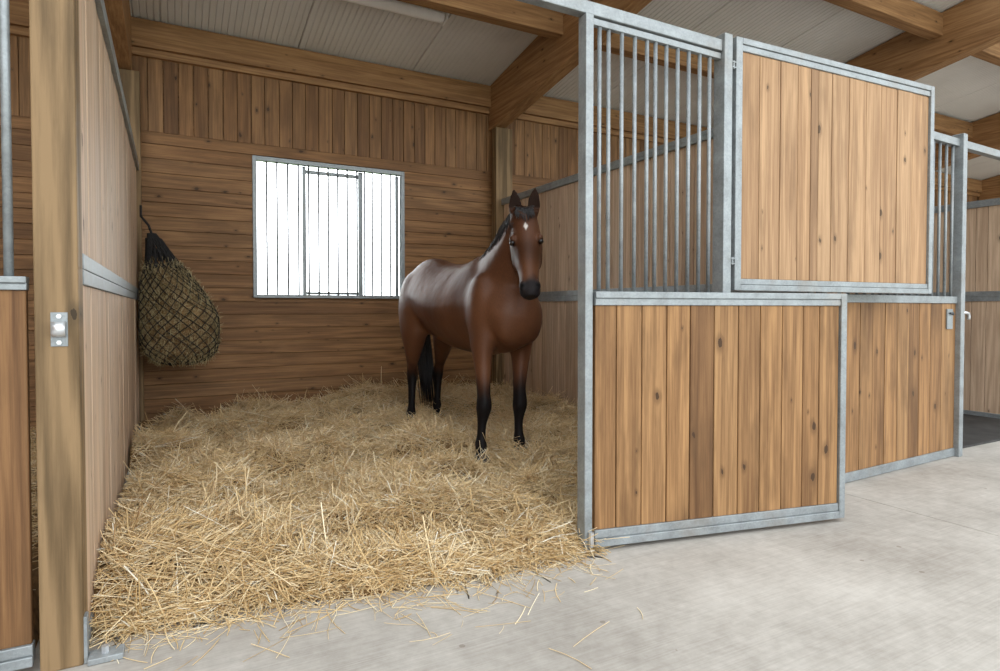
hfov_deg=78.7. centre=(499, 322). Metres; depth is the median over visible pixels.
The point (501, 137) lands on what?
timber post
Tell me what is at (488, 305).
horse
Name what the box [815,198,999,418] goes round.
wall
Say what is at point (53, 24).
timber post
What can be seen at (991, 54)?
beam
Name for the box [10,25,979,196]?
trim
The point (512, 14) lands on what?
beam
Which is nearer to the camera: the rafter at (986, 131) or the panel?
the panel
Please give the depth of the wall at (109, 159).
2.97 m
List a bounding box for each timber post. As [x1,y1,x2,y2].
[29,0,124,670]
[119,68,143,425]
[492,127,511,385]
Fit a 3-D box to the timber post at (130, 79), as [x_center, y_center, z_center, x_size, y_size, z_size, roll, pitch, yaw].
[-3.624,-0.682,5.934,0.245,3.501,0.105,-1,1,-28]
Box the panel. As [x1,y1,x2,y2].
[731,36,934,293]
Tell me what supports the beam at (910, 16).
attached to the ceiling
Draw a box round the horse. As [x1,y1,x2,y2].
[399,188,543,464]
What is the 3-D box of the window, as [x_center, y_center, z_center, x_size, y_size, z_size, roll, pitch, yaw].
[-1.937,-1.046,7.035,1.715,1.534,0.116,-1,1,-28]
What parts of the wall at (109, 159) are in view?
board panel, rail, board panel, rail, rail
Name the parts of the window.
sliding frame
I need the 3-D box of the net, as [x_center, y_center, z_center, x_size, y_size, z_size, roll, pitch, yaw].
[-3.033,-0.324,5.809,0.731,1.535,0.703,-1,1,-22]
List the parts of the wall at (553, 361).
board panel, rail, board panel, rail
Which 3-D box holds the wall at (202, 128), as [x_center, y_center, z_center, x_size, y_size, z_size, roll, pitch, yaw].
[1.765,-1.100,9.013,28.400,4.200,0.102,-1,1,-28]
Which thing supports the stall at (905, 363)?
on the floor
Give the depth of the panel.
3.79 m
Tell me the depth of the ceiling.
6.89 m
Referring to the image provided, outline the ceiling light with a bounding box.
[343,0,447,26]
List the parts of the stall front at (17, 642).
rail, board panel, rail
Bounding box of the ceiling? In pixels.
[129,0,999,179]
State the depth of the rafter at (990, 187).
13.45 m
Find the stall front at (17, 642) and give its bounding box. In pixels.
[0,0,35,670]
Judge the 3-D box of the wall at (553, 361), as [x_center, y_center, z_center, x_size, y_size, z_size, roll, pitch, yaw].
[1.060,-0.236,5.926,0.089,2.590,4.275,-1,1,-28]
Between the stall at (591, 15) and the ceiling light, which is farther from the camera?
the ceiling light
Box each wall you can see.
[0,35,978,431]
[78,0,140,642]
[501,128,814,407]
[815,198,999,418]
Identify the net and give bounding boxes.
[138,205,223,368]
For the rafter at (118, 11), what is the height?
1.557 m
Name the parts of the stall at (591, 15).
post, board panel, overhead rail, grille rail, hinge post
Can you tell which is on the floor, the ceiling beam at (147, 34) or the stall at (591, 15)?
the stall at (591, 15)
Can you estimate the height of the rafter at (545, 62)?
1.557 m
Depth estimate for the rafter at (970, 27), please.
6.89 m
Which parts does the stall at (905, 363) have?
rail, board panel, rail, latch plate, post, rail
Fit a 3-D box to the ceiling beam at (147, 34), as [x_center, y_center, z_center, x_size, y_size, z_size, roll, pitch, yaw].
[1.800,-2.923,8.907,28.400,0.270,0.130,-1,1,-28]
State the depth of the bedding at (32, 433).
2.85 m
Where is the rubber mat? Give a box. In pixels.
[963,414,999,447]
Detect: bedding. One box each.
[30,427,39,647]
[89,366,642,670]
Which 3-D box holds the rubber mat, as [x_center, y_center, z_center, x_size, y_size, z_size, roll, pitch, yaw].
[3.747,1.027,7.419,2.120,0.017,4.060,-1,1,-28]
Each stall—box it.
[517,0,732,551]
[816,131,999,482]
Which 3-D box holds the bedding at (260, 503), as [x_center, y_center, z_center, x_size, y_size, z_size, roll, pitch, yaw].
[-0.552,0.831,4.668,4.021,0.540,5.475,-1,1,-28]
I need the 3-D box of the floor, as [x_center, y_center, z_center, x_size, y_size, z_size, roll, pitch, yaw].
[6.682,1.304,-0.184,28.400,0.200,21.350,-1,1,-28]
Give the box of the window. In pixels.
[252,155,404,298]
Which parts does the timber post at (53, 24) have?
floor plate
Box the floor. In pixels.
[15,441,999,670]
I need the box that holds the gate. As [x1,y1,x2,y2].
[588,291,846,547]
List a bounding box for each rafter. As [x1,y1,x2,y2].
[104,0,131,69]
[489,0,651,131]
[845,0,999,80]
[935,112,999,170]
[979,175,999,199]
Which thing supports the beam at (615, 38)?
attached to the ceiling
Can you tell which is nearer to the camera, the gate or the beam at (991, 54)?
the gate
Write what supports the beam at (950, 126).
attached to the ceiling
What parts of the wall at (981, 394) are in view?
board panel, rail, rail, rail, board panel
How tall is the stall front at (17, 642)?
2.710 m
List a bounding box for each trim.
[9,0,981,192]
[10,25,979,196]
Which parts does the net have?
cord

